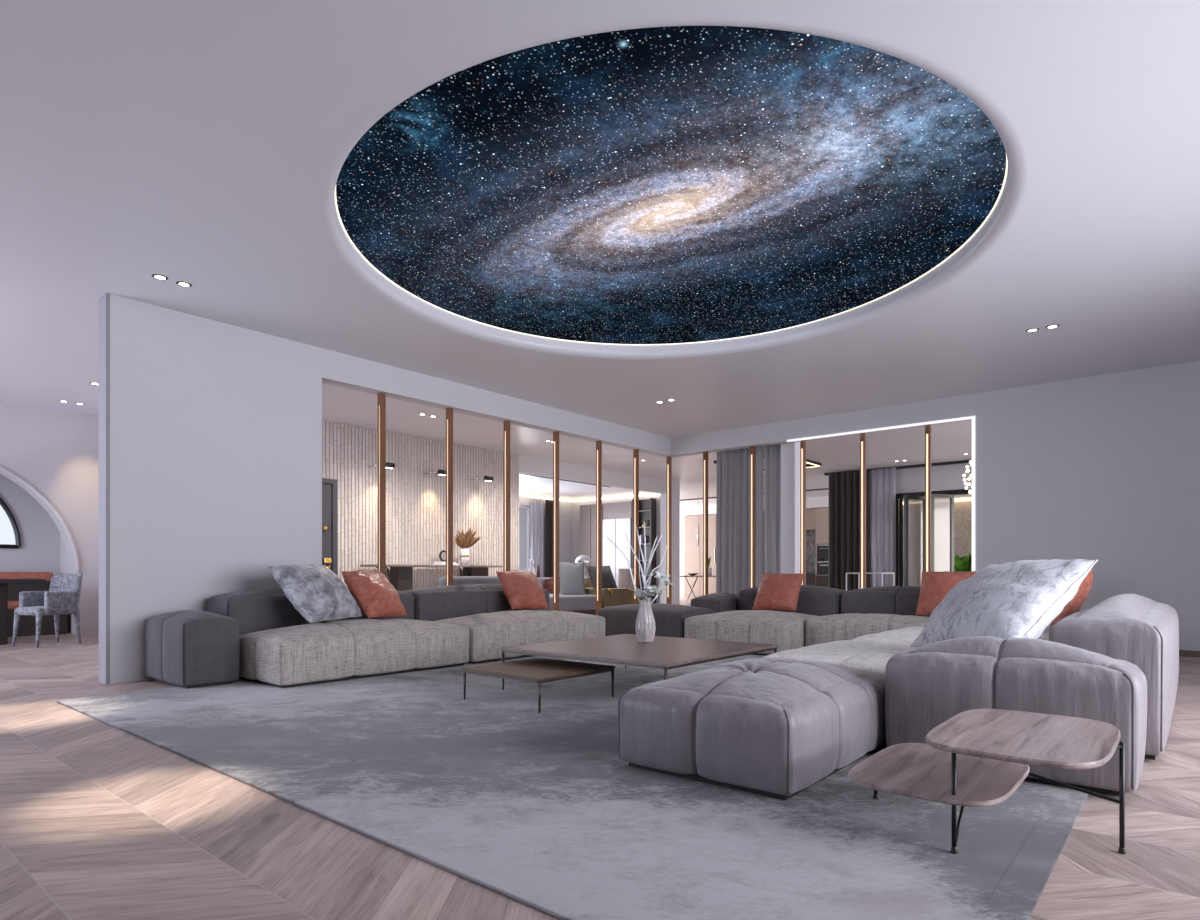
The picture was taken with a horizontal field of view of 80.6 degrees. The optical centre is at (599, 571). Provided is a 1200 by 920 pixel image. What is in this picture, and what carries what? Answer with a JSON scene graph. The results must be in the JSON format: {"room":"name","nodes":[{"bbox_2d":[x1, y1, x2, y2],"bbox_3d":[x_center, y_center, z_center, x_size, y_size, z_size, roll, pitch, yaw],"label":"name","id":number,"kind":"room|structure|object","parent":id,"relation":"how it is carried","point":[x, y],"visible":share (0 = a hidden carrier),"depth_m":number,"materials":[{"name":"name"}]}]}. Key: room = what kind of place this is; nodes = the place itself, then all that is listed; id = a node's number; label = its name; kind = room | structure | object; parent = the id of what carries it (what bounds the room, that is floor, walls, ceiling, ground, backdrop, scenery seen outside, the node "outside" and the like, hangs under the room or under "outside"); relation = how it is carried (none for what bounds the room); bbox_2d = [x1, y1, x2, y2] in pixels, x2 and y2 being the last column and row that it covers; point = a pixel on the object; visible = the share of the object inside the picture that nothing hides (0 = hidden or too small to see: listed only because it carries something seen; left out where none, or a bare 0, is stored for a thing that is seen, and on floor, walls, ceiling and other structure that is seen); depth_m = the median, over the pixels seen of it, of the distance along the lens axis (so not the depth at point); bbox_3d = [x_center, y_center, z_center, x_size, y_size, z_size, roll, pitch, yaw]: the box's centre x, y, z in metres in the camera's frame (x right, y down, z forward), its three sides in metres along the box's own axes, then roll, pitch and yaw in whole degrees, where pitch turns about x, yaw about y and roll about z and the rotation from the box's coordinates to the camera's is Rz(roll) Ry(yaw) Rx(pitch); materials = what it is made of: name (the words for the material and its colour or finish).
{"room":"living room","nodes":[
{"label":"living room","id":0,"kind":"room"},
{"bbox_2d":[0,401,98,634],"bbox_3d":[-10.203,-0.735,8.220,0.400,3.370,7.900,0,0,40],"label":"wall","id":1,"kind":"structure","parent":0,"point":[56,451],"depth_m":10.61,"materials":[{"name":"paint"}]},
{"bbox_2d":[0,474,69,632],"bbox_3d":[-10.587,-0.735,8.541,0.600,3.370,7.900,0,0,40],"label":"wall niche","id":2,"kind":"object","parent":1,"relation":"in","point":[43,547],"visible":0.28,"depth_m":11.04,"materials":[{"name":"paint"}]},
{"bbox_2d":[0,498,20,548],"bbox_3d":[-9.735,-0.990,9.993,0.070,1.261,2.461,0,0,40],"label":"window","id":3,"kind":"structure","parent":2,"relation":"attached to","point":[4,506],"depth_m":10.84,"materials":[{"name":"black metal"}]},
{"bbox_2d":[0,466,79,573],"bbox_3d":[-8.984,-0.826,9.364,0.060,1.753,3.505,0,0,40],"label":"trim","id":4,"kind":"structure","parent":1,"relation":"attached to","point":[41,496],"depth_m":10.45,"materials":[{"name":"paint"}]},
{"bbox_2d":[0,274,98,414],"bbox_3d":[-10.012,-2.460,7.864,10.950,0.100,8.200,0,0,40],"label":"ceiling","id":5,"kind":"structure","parent":0,"point":[49,336],"depth_m":7.57,"materials":[{"name":"paint"}]},
{"bbox_2d":[110,294,321,683],"bbox_3d":[-3.620,-0.705,6.798,0.200,3.310,1.905,0,0,40],"label":"wall","id":6,"kind":"structure","parent":0,"point":[216,427],"depth_m":6.54,"materials":[{"name":"paint"}]},
{"bbox_2d":[99,293,109,683],"bbox_3d":[-4.241,-0.705,6.056,0.196,3.310,0.030,0,0,40],"label":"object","id":7,"kind":"structure","parent":6,"relation":"attached to","point":[104,300],"depth_m":6.00,"materials":[{"name":"white paint"}]},
{"bbox_2d":[322,420,679,604],"bbox_3d":[-1.816,-0.705,14.174,0.214,3.310,12.000,0,0,40],"label":"wall","id":8,"kind":"structure","parent":0,"point":[415,500],"depth_m":12.57,"materials":[{"name":"white stone"}]},
{"bbox_2d":[322,478,337,575],"bbox_3d":[-4.422,-0.250,10.800,0.130,2.400,0.880,0,0,40],"label":"door","id":9,"kind":"structure","parent":8,"relation":"in","point":[329,486],"depth_m":11.05,"materials":[{"name":"grey wood"}]},
{"bbox_2d":[519,493,571,579],"bbox_3d":[-5.237,-0.705,17.887,0.200,3.310,13.300,0,0,40],"label":"wall","id":10,"kind":"structure","parent":0,"point":[565,508],"depth_m":22.59,"materials":[{"name":"paint"}]},
{"bbox_2d":[519,505,529,571],"bbox_3d":[-3.487,-1.000,19.976,0.080,2.000,4.150,0,0,40],"label":"window","id":11,"kind":"structure","parent":10,"relation":"in","point":[520,506],"depth_m":21.52,"materials":[{"name":"white paint"}]},
{"bbox_2d":[519,493,659,501],"bbox_3d":[-1.747,-2.280,18.962,3.630,0.060,7.030,0,0,40],"label":"trim","id":12,"kind":"structure","parent":10,"relation":"attached to","point":[647,494],"depth_m":21.64,"materials":[{"name":"white paint"}]},
{"bbox_2d":[530,498,543,587],"bbox_3d":[-1.905,-0.645,21.520,0.084,3.150,0.550,0,0,40],"label":"sheer curtain","id":13,"kind":"object","parent":12,"relation":"hanging from","point":[536,505],"visible":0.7,"depth_m":21.55,"materials":[{"name":"grey fabric"}]},
{"bbox_2d":[545,500,552,579],"bbox_3d":[-1.501,-0.645,21.965,0.137,3.150,0.650,0,0,40],"label":"curtain","id":14,"kind":"object","parent":12,"relation":"hanging from","point":[548,503],"visible":0.52,"depth_m":21.87,"materials":[{"name":"black fabric"}]},
{"bbox_2d":[519,492,659,602],"bbox_3d":[-0.385,-0.705,22.628,6.350,3.310,0.200,0,0,40],"label":"wall","id":15,"kind":"structure","parent":0,"point":[575,505],"depth_m":22.78,"materials":[{"name":"paint"}]},
{"bbox_2d":[0,0,1199,505],"bbox_3d":[0.357,-2.438,12.419,21.000,0.155,28.500,0,0,40],"label":"ceiling","id":16,"kind":"structure","parent":0,"point":[203,144],"depth_m":4.57,"materials":[{"name":"paint"}]},
{"bbox_2d":[322,348,670,456],"bbox_3d":[-0.918,-2.205,10.024,0.200,0.310,6.510,0,0,40],"label":"lintel","id":17,"kind":"object","parent":16,"relation":"attached to","point":[338,369],"visible":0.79,"depth_m":9.07,"materials":[{"name":"paint"}]},
{"bbox_2d":[335,26,1007,344],"bbox_3d":[0.447,-2.505,5.439,4.657,0.030,4.657,0,0,40],"label":"mural","id":18,"kind":"object","parent":16,"relation":"in","point":[670,184],"visible":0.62,"depth_m":4.59,"materials":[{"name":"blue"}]},
{"bbox_2d":[716,446,763,594],"bbox_3d":[2.375,-0.710,12.032,0.870,3.280,0.102,0,0,40],"label":"curtain","id":19,"kind":"object","parent":16,"relation":"hanging from","point":[732,466],"visible":0.6,"depth_m":12.05,"materials":[{"name":"grey fabric"}]},
{"bbox_2d":[764,444,780,573],"bbox_3d":[2.876,-0.710,11.642,0.380,3.280,0.033,0,0,40],"label":"sheer curtain","id":20,"kind":"object","parent":16,"relation":"hanging from","point":[772,453],"visible":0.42,"depth_m":11.67,"materials":[{"name":"grey fabric"}]},
{"bbox_2d":[663,394,973,457],"bbox_3d":[3.084,-2.205,11.048,5.020,0.310,0.200,0,0,40],"label":"lintel","id":21,"kind":"object","parent":16,"relation":"attached to","point":[960,406],"visible":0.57,"depth_m":10.66,"materials":[{"name":"paint"}]},
{"bbox_2d":[828,470,868,590],"bbox_3d":[5.758,-0.700,16.438,0.960,3.260,0.142,0,0,40],"label":"curtain","id":22,"kind":"object","parent":16,"relation":"hanging from","point":[843,487],"visible":0.75,"depth_m":16.48,"materials":[{"name":"black fabric"}]},
{"bbox_2d":[870,468,895,586],"bbox_3d":[6.368,-0.700,15.967,0.580,3.260,0.085,0,0,40],"label":"sheer curtain","id":23,"kind":"object","parent":16,"relation":"hanging from","point":[882,481],"visible":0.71,"depth_m":15.97,"materials":[{"name":"grey fabric"}]},
{"bbox_2d":[0,598,1199,919],"bbox_3d":[0.357,1.010,12.419,21.000,0.120,28.500,0,0,40],"label":"floor","id":24,"kind":"structure","parent":0,"point":[99,820],"depth_m":2.48,"materials":[{"name":"brown wood"}]},
{"bbox_2d":[0,572,67,644],"bbox_3d":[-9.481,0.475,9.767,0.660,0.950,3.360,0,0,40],"label":"table","id":25,"kind":"object","parent":24,"relation":"on","point":[27,623],"visible":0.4,"depth_m":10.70,"materials":[{"name":"brown wood"}]},
{"bbox_2d":[0,572,52,581],"bbox_3d":[-8.980,0.075,10.607,0.090,0.150,1.270,0,0,40],"label":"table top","id":26,"kind":"object","parent":25,"relation":"on","point":[3,575],"depth_m":10.82,"materials":[{"name":"red wood"}]},
{"bbox_2d":[12,573,82,647],"bbox_3d":[-7.166,0.486,9.244,0.550,0.932,0.642,0,0,20],"label":"dining chair","id":27,"kind":"object","parent":24,"relation":"on","point":[63,595],"visible":1,"depth_m":9.19,"materials":[{"name":"fabric"}]},
{"bbox_2d":[206,588,413,634],"bbox_3d":[-2.833,0.542,7.131,0.523,0.786,1.994,0,0,40],"label":"module","id":28,"kind":"object","parent":24,"relation":"on","point":[257,610],"visible":0.2,"depth_m":6.49,"materials":[{"name":"grey fabric"}]},
{"bbox_2d":[377,392,385,575],"bbox_3d":[-2.507,-0.550,8.126,0.065,3.000,0.065,0,0,40],"label":"wooden post","id":29,"kind":"object","parent":24,"relation":"on","point":[381,397],"visible":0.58,"depth_m":8.12,"materials":[{"name":"brown wood"}]},
{"bbox_2d":[360,564,502,590],"bbox_3d":[-2.851,0.415,12.341,0.460,1.071,2.680,0,0,40],"label":"console table","id":30,"kind":"object","parent":24,"relation":"on","point":[401,576],"visible":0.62,"depth_m":11.74,"materials":[{"name":"brown wood"}]},
{"bbox_2d":[460,549,468,564],"bbox_3d":[-2.443,-0.270,12.782,0.153,0.300,0.153,0,0,40],"label":"vase","id":31,"kind":"object","parent":30,"relation":"on","point":[464,555],"visible":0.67,"depth_m":12.72,"materials":[{"name":"white ceramic"}]},
{"bbox_2d":[454,527,481,548],"bbox_3d":[-2.453,-0.609,12.822,0.559,0.425,0.392,0,0,-40],"label":"bunch","id":32,"kind":"object","parent":31,"relation":"in","point":[466,540],"visible":1,"depth_m":12.76,"materials":[{"name":"brown plant"}]},
{"bbox_2d":[446,408,452,585],"bbox_3d":[-1.886,-0.550,8.868,0.065,3.000,0.065,0,0,40],"label":"wooden post","id":33,"kind":"object","parent":24,"relation":"on","point":[449,411],"visible":0.58,"depth_m":8.85,"materials":[{"name":"brown wood"}]},
{"bbox_2d":[439,576,500,585],"bbox_3d":[-2.128,0.505,10.307,1.000,0.890,1.270,0,0,40],"label":"sofa","id":34,"kind":"object","parent":24,"relation":"on","point":[457,580],"visible":0.07,"depth_m":9.94,"materials":[{"name":"grey fabric"}]},
{"bbox_2d":[404,584,548,620],"bbox_3d":[-1.507,0.542,8.712,0.522,0.787,2.119,0,0,40],"label":"module","id":35,"kind":"object","parent":24,"relation":"on","point":[450,601],"visible":0.36,"depth_m":8.20,"materials":[{"name":"grey fabric"}]},
{"bbox_2d":[504,420,509,570],"bbox_3d":[-1.263,-0.550,9.611,0.065,3.000,0.065,0,0,40],"label":"wooden post","id":36,"kind":"object","parent":24,"relation":"on","point":[506,423],"visible":0.58,"depth_m":9.59,"materials":[{"name":"brown wood"}]},
{"bbox_2d":[553,431,558,610],"bbox_3d":[-0.641,-0.550,10.355,0.065,3.000,0.065,0,0,40],"label":"wooden post","id":37,"kind":"object","parent":24,"relation":"on","point":[556,433],"visible":0.72,"depth_m":10.33,"materials":[{"name":"brown wood"}]},
{"bbox_2d":[57,654,1087,919],"bbox_3d":[0.874,0.943,6.255,6.008,0.012,7.888,0,0,40],"label":"rug","id":38,"kind":"object","parent":24,"relation":"on","point":[542,811],"visible":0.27,"depth_m":2.78,"materials":[{"name":"grey carpet"}]},
{"bbox_2d":[145,610,239,688],"bbox_3d":[-3.500,0.631,6.062,0.909,0.609,0.483,0,0,40],"label":"module","id":39,"kind":"object","parent":38,"relation":"on","point":[186,649],"visible":1,"depth_m":5.79,"materials":[{"name":"grey fabric"}]},
{"bbox_2d":[239,619,468,687],"bbox_3d":[-2.260,0.691,6.661,0.931,0.489,1.974,0,0,40],"label":"module","id":40,"kind":"object","parent":38,"relation":"on","point":[341,650],"visible":0.98,"depth_m":6.15,"materials":[{"name":"fabric"}]},
{"bbox_2d":[268,564,362,622],"bbox_3d":[-2.620,0.187,6.578,0.496,0.529,0.706,0,0,19],"label":"cushion","id":41,"kind":"object","parent":40,"relation":"on","point":[315,591],"visible":1,"depth_m":6.38,"materials":[{"name":"fabric"}]},
{"bbox_2d":[341,570,406,617],"bbox_3d":[-2.244,0.214,7.058,0.412,0.462,0.556,0,0,25],"label":"cushion","id":42,"kind":"object","parent":40,"relation":"on","point":[372,591],"visible":0.99,"depth_m":6.89,"materials":[{"name":"fabric"}]},
{"bbox_2d":[434,610,604,663],"bbox_3d":[-0.938,0.691,8.239,0.929,0.489,2.149,0,0,40],"label":"module","id":43,"kind":"object","parent":38,"relation":"on","point":[488,632],"visible":0.68,"depth_m":7.73,"materials":[{"name":"fabric"}]},
{"bbox_2d":[496,570,549,608],"bbox_3d":[-0.947,0.219,8.709,0.586,0.478,0.416,0,0,-42],"label":"cushion","id":44,"kind":"object","parent":43,"relation":"on","point":[522,590],"visible":1,"depth_m":8.57,"materials":[{"name":"fabric"}]},
{"bbox_2d":[462,658,614,712],"bbox_3d":[-0.449,0.819,5.242,0.800,0.234,0.800,0,0,40],"label":"coffee table","id":45,"kind":"object","parent":38,"relation":"on","point":[535,670],"visible":1,"depth_m":5.11,"materials":[{"name":"brown wood"}]},
{"bbox_2d":[501,634,777,689],"bbox_3d":[0.339,0.767,5.723,1.590,0.338,1.610,0,0,40],"label":"coffee table","id":46,"kind":"object","parent":38,"relation":"on","point":[665,653],"visible":0.85,"depth_m":5.40,"materials":[{"name":"brown wood"}]},
{"bbox_2d":[635,598,655,641],"bbox_3d":[0.389,0.410,6.065,0.172,0.375,0.172,0,0,40],"label":"vase","id":47,"kind":"object","parent":46,"relation":"on","point":[645,628],"visible":0.97,"depth_m":6.01,"materials":[{"name":"ceramic"}]},
{"bbox_2d":[607,522,666,603],"bbox_3d":[0.313,-0.011,6.069,0.520,0.841,0.108,0,0,-2],"label":"arrangement","id":48,"kind":"object","parent":47,"relation":"in","point":[646,568],"visible":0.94,"depth_m":6.06,"materials":[{"name":"white plant"}]},
{"bbox_2d":[598,603,715,637],"bbox_3d":[0.742,0.675,9.338,1.369,0.520,0.896,0,0,40],"label":"pouf","id":49,"kind":"object","parent":38,"relation":"on","point":[669,618],"visible":0.36,"depth_m":9.01,"materials":[{"name":"grey fabric"}]},
{"bbox_2d":[691,593,738,612],"bbox_3d":[1.671,0.611,9.752,0.503,0.650,0.923,0,0,40],"label":"module","id":50,"kind":"object","parent":38,"relation":"on","point":[718,602],"visible":0.37,"depth_m":9.43,"materials":[{"name":"grey fabric"}]},
{"bbox_2d":[684,610,815,655],"bbox_3d":[1.917,0.701,8.608,1.357,0.470,1.282,0,0,40],"label":"module","id":51,"kind":"object","parent":38,"relation":"on","point":[786,630],"visible":0.69,"depth_m":8.06,"materials":[{"name":"fabric"}]},
{"bbox_2d":[752,573,804,610],"bbox_3d":[2.251,0.244,8.933,0.576,0.460,0.362,0,0,37],"label":"cushion","id":52,"kind":"object","parent":51,"relation":"on","point":[780,591],"visible":1,"depth_m":8.82,"materials":[{"name":"red fabric"}]},
{"bbox_2d":[618,658,885,799],"bbox_3d":[0.867,0.698,3.661,0.958,0.475,1.446,0,0,40],"label":"pouf","id":53,"kind":"object","parent":38,"relation":"on","point":[777,728],"visible":0.92,"depth_m":3.16,"materials":[{"name":"grey fabric"}]},
{"bbox_2d":[739,585,845,615],"bbox_3d":[2.536,0.550,9.290,1.401,0.770,0.525,0,0,40],"label":"module","id":54,"kind":"object","parent":38,"relation":"on","point":[812,600],"visible":0.23,"depth_m":8.89,"materials":[{"name":"grey fabric"}]},
{"bbox_2d":[763,640,914,673],"bbox_3d":[2.054,0.707,4.628,1.526,0.457,1.525,0,0,40],"label":"module","id":55,"kind":"object","parent":38,"relation":"on","point":[869,655],"visible":0.19,"depth_m":4.45,"materials":[{"name":"fabric"}]},
{"bbox_2d":[910,559,1097,646],"bbox_3d":[2.291,0.204,4.082,0.604,0.551,0.811,0,0,-15],"label":"cushion","id":56,"kind":"object","parent":55,"relation":"on","point":[1018,599],"visible":0.77,"depth_m":3.83,"materials":[{"name":"fabric"}]},
{"bbox_2d":[805,613,929,646],"bbox_3d":[3.106,0.702,7.874,1.408,0.468,0.881,0,0,40],"label":"module","id":57,"kind":"object","parent":38,"relation":"on","point":[848,626],"visible":0.4,"depth_m":7.70,"materials":[{"name":"fabric"}]},
{"bbox_2d":[915,571,975,614],"bbox_3d":[3.744,0.231,7.678,0.546,0.481,0.344,0,0,40],"label":"cushion","id":58,"kind":"object","parent":57,"relation":"on","point":[935,586],"visible":0.64,"depth_m":7.65,"materials":[{"name":"red fabric"}]},
{"bbox_2d":[841,586,930,616],"bbox_3d":[3.610,0.550,8.390,1.399,0.771,0.520,0,0,40],"label":"module","id":59,"kind":"object","parent":38,"relation":"on","point":[898,600],"visible":0.36,"depth_m":8.33,"materials":[{"name":"grey fabric"}]},
{"bbox_2d":[852,626,1048,641],"bbox_3d":[3.115,0.706,5.897,1.527,0.458,1.781,0,0,40],"label":"module","id":60,"kind":"object","parent":38,"relation":"on","point":[907,634],"visible":0.08,"depth_m":5.72,"materials":[{"name":"fabric"}]},
{"bbox_2d":[1049,568,1092,629],"bbox_3d":[3.856,0.208,5.797,0.287,0.519,0.569,0,0,41],"label":"cushion","id":61,"kind":"object","parent":60,"relation":"on","point":[1074,606],"visible":0.35,"depth_m":5.62,"materials":[{"name":"fabric"}]},
{"bbox_2d":[885,636,1146,795],"bbox_3d":[1.948,0.624,3.383,1.054,0.623,0.518,0,0,40],"label":"module","id":62,"kind":"object","parent":38,"relation":"on","point":[928,685],"visible":0.68,"depth_m":3.16,"materials":[{"name":"grey fabric"}]},
{"bbox_2d":[1049,594,1178,759],"bbox_3d":[3.526,0.542,4.755,0.566,0.786,3.014,0,0,40],"label":"module","id":63,"kind":"object","parent":38,"relation":"on","point":[1141,631],"visible":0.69,"depth_m":3.61,"materials":[{"name":"grey fabric"}]},
{"bbox_2d":[549,587,632,614],"bbox_3d":[-0.568,0.605,12.033,0.977,0.630,2.620,0,0,40],"label":"daybed","id":64,"kind":"object","parent":24,"relation":"on","point":[586,604],"visible":0.4,"depth_m":11.96,"materials":[{"name":"grey fabric"}]},
{"bbox_2d":[542,576,559,593],"bbox_3d":[-1.139,0.521,16.305,0.680,0.861,0.656,0,0,22],"label":"cushion","id":65,"kind":"object","parent":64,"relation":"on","point":[547,584],"visible":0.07,"depth_m":16.00,"materials":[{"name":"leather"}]},
{"bbox_2d":[559,562,585,594],"bbox_3d":[-0.481,0.120,12.274,0.447,0.598,0.237,0,0,-9],"label":"cushion","id":66,"kind":"object","parent":64,"relation":"on","point":[572,582],"visible":0.9,"depth_m":12.21,"materials":[{"name":"grey fabric"}]},
{"bbox_2d":[586,565,616,588],"bbox_3d":[0.033,0.090,12.652,0.607,0.412,0.236,0,0,-44],"label":"cushion","id":67,"kind":"object","parent":64,"relation":"on","point":[608,581],"visible":0.84,"depth_m":12.59,"materials":[{"name":"fabric"}]},
{"bbox_2d":[596,441,601,615],"bbox_3d":[-0.018,-0.550,11.098,0.065,3.000,0.065,0,0,40],"label":"wooden post","id":68,"kind":"object","parent":24,"relation":"on","point":[598,443],"visible":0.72,"depth_m":11.08,"materials":[{"name":"brown wood"}]},
{"bbox_2d":[580,501,631,587],"bbox_3d":[0.228,-0.575,21.756,2.050,3.050,0.310,0,0,40],"label":"sheer curtain","id":69,"kind":"object","parent":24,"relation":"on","point":[617,516],"visible":0.57,"depth_m":21.48,"materials":[{"name":"white fabric"}]},
{"bbox_2d":[618,568,632,587],"bbox_3d":[0.375,0.440,14.426,0.510,1.020,0.480,0,0,40],"label":"cushion","id":70,"kind":"object","parent":24,"relation":"on","point":[624,576],"visible":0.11,"depth_m":14.17,"materials":[{"name":"beige fabric"}]},
{"bbox_2d":[633,449,638,603],"bbox_3d":[0.604,-0.550,11.841,0.065,3.000,0.065,0,0,40],"label":"wooden post","id":71,"kind":"object","parent":24,"relation":"on","point":[635,451],"visible":0.72,"depth_m":11.82,"materials":[{"name":"brown wood"}]},
{"bbox_2d":[632,498,655,603],"bbox_3d":[1.307,-0.600,20.872,0.700,3.100,0.280,0,0,40],"label":"bookcase","id":72,"kind":"object","parent":24,"relation":"on","point":[647,507],"visible":0.36,"depth_m":20.90,"materials":[{"name":"brown wood"}]},
{"bbox_2d":[667,456,671,603],"bbox_3d":[1.228,-0.550,12.586,0.065,3.000,0.065,0,0,40],"label":"wooden post","id":73,"kind":"object","parent":24,"relation":"on","point":[669,458],"visible":0.72,"depth_m":12.56,"materials":[{"name":"brown wood"}]},
{"bbox_2d":[684,514,715,598],"bbox_3d":[3.955,-0.532,24.968,2.000,2.965,0.620,0,0,40],"label":"tall cabinet","id":74,"kind":"object","parent":24,"relation":"on","point":[693,554],"visible":0.49,"depth_m":25.03,"materials":[{"name":"beige laminate"}]},
{"bbox_2d":[703,452,707,594],"bbox_3d":[1.804,-0.550,12.088,0.065,3.000,0.065,0,0,40],"label":"wooden post","id":75,"kind":"object","parent":24,"relation":"on","point":[705,454],"visible":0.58,"depth_m":12.07,"materials":[{"name":"brown wood"}]},
{"bbox_2d":[750,445,754,587],"bbox_3d":[2.484,-0.550,11.518,0.065,3.000,0.065,0,0,40],"label":"wooden post","id":76,"kind":"object","parent":24,"relation":"on","point":[752,448],"visible":0.58,"depth_m":11.50,"materials":[{"name":"brown wood"}]},
{"bbox_2d":[800,440,805,584],"bbox_3d":[3.146,-0.550,10.964,0.065,3.000,0.065,0,0,40],"label":"wooden post","id":77,"kind":"object","parent":24,"relation":"on","point":[802,442],"visible":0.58,"depth_m":10.95,"materials":[{"name":"brown wood"}]},
{"bbox_2d":[806,508,815,585],"bbox_3d":[6.467,-0.532,22.883,1.230,2.965,0.590,0,0,40],"label":"tall cabinet","id":78,"kind":"object","parent":24,"relation":"on","point":[810,513],"depth_m":22.86,"materials":[{"name":"brown wood"}]},
{"bbox_2d":[816,507,828,586],"bbox_3d":[7.337,-0.532,22.154,1.000,2.965,0.590,0,0,40],"label":"tall cabinet","id":79,"kind":"object","parent":24,"relation":"on","point":[822,529],"visible":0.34,"depth_m":22.12,"materials":[{"name":"beige laminate"}]},
{"bbox_2d":[817,545,828,558],"bbox_3d":[7.221,-0.635,22.186,0.630,0.430,0.590,0,0,40],"label":"oven","id":80,"kind":"object","parent":79,"relation":"in","point":[823,550],"visible":0.57,"depth_m":22.07,"materials":[{"name":"black metal"}]},
{"bbox_2d":[817,561,828,573],"bbox_3d":[7.221,-0.130,22.186,0.630,0.400,0.590,0,0,40],"label":"oven","id":81,"kind":"object","parent":79,"relation":"in","point":[823,566],"visible":0.57,"depth_m":22.07,"materials":[{"name":"black metal"}]},
{"bbox_2d":[860,432,865,588],"bbox_3d":[3.854,-0.550,10.370,0.065,3.000,0.065,0,0,40],"label":"wooden post","id":82,"kind":"object","parent":24,"relation":"on","point":[862,435],"visible":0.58,"depth_m":10.35,"materials":[{"name":"brown wood"}]},
{"bbox_2d":[846,573,894,590],"bbox_3d":[4.640,0.480,12.158,0.624,0.940,0.624,0,0,40],"label":"wire rack","id":83,"kind":"object","parent":24,"relation":"on","point":[846,573],"visible":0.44,"depth_m":12.11,"materials":[{"name":"silver metal"}]},
{"bbox_2d":[925,424,930,571],"bbox_3d":[4.540,-0.550,9.796,0.065,3.000,0.065,0,0,40],"label":"wooden post","id":84,"kind":"object","parent":24,"relation":"on","point":[928,426],"visible":0.58,"depth_m":9.77,"materials":[{"name":"brown wood"}]},
{"bbox_2d":[954,551,971,571],"bbox_3d":[9.033,0.187,16.662,1.287,1.525,2.634,0,0,-37],"label":"plant","id":85,"kind":"object","parent":24,"relation":"on","point":[964,564],"visible":0.12,"depth_m":16.84,"materials":[{"name":"green plant"}]},
{"bbox_2d":[848,709,1125,853],"bbox_3d":[1.365,0.749,2.555,0.843,0.402,0.870,0,0,40],"label":"side table","id":86,"kind":"object","parent":24,"relation":"on","point":[975,757],"visible":1,"depth_m":2.45,"materials":[{"name":"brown wood"}]},
{"bbox_2d":[680,517,683,597],"bbox_3d":[4.761,-0.705,24.840,11.400,3.310,0.200,0,0,40],"label":"wall","id":87,"kind":"structure","parent":0,"point":[681,518],"depth_m":26.16,"materials":[{"name":"paint"}]},
{"bbox_2d":[806,530,815,573],"bbox_3d":[6.650,-0.650,23.101,1.230,1.400,0.020,0,0,40],"label":"backsplash","id":88,"kind":"structure","parent":87,"relation":"attached to","point":[810,534],"depth_m":22.92,"materials":[{"name":"stone"}]},
{"bbox_2d":[680,496,827,516],"bbox_3d":[4.389,-2.192,24.630,11.100,0.335,0.600,0,0,40],"label":"wall","id":89,"kind":"structure","parent":0,"point":[811,502],"depth_m":24.61,"materials":[{"name":"white paint"}]},
{"bbox_2d":[781,442,799,573],"bbox_3d":[3.078,-0.705,11.431,0.240,3.310,0.220,0,0,40],"label":"pillar","id":90,"kind":"structure","parent":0,"point":[790,452],"depth_m":11.35,"materials":[{"name":"white paint"}]},
{"bbox_2d":[869,463,971,587],"bbox_3d":[9.112,-0.705,14.087,9.120,3.310,0.200,0,0,40],"label":"wall","id":91,"kind":"structure","parent":0,"point":[943,477],"depth_m":15.48,"materials":[{"name":"paint"}]},
{"bbox_2d":[824,460,969,475],"bbox_3d":[7.215,-2.335,15.428,4.750,0.050,0.120,0,0,40],"label":"trim","id":92,"kind":"structure","parent":91,"relation":"attached to","point":[961,461],"depth_m":15.52,"materials":[{"name":"black metal"}]},
{"bbox_2d":[899,497,902,586],"bbox_3d":[6.750,-0.360,15.873,0.060,2.620,0.250,0,0,20],"label":"door","id":93,"kind":"structure","parent":91,"relation":"in","point":[900,498],"depth_m":15.75,"materials":[{"name":"black metal"}]},
{"bbox_2d":[904,495,924,585],"bbox_3d":[6.925,-0.360,15.541,0.600,2.620,0.060,0,0,-20],"label":"door","id":94,"kind":"structure","parent":91,"relation":"in","point":[914,506],"depth_m":15.52,"materials":[{"name":"black metal"}]},
{"bbox_2d":[896,488,971,585],"bbox_3d":[8.487,-0.410,14.610,4.750,2.720,0.180,0,0,40],"label":"trim","id":95,"kind":"structure","parent":91,"relation":"attached to","point":[958,491],"depth_m":15.98,"materials":[{"name":"black metal"}]},
{"bbox_2d":[931,494,953,571],"bbox_3d":[7.341,-0.360,15.202,0.600,2.620,0.061,0,0,-17],"label":"door","id":96,"kind":"structure","parent":91,"relation":"in","point":[942,505],"depth_m":15.20,"materials":[{"name":"white glass"}]},
{"bbox_2d":[903,498,971,585],"bbox_3d":[11.151,-0.500,16.358,8.910,2.900,0.200,0,0,40],"label":"wall","id":97,"kind":"structure","parent":0,"point":[962,510],"depth_m":17.89,"materials":[{"name":"beige paint"}]},
{"bbox_2d":[974,360,1199,650],"bbox_3d":[6.817,-0.705,7.921,4.720,3.310,0.200,0,0,40],"label":"wall","id":98,"kind":"structure","parent":0,"point":[1105,468],"depth_m":8.47,"materials":[{"name":"paint"}]},
{"bbox_2d":[787,416,974,570],"bbox_3d":[3.950,-0.556,10.217,2.655,3.012,0.062,0,0,40],"label":"trim","id":99,"kind":"structure","parent":98,"relation":"attached to","point":[970,417],"depth_m":9.36,"materials":[{"name":"white paint"}]},
{"bbox_2d":[1179,650,1199,656],"bbox_3d":[6.748,0.915,7.839,4.720,0.070,0.015,0,0,40],"label":"baseboard","id":100,"kind":"structure","parent":98,"relation":"attached to","point":[1188,653],"depth_m":7.94,"materials":[{"name":"brown wood"}]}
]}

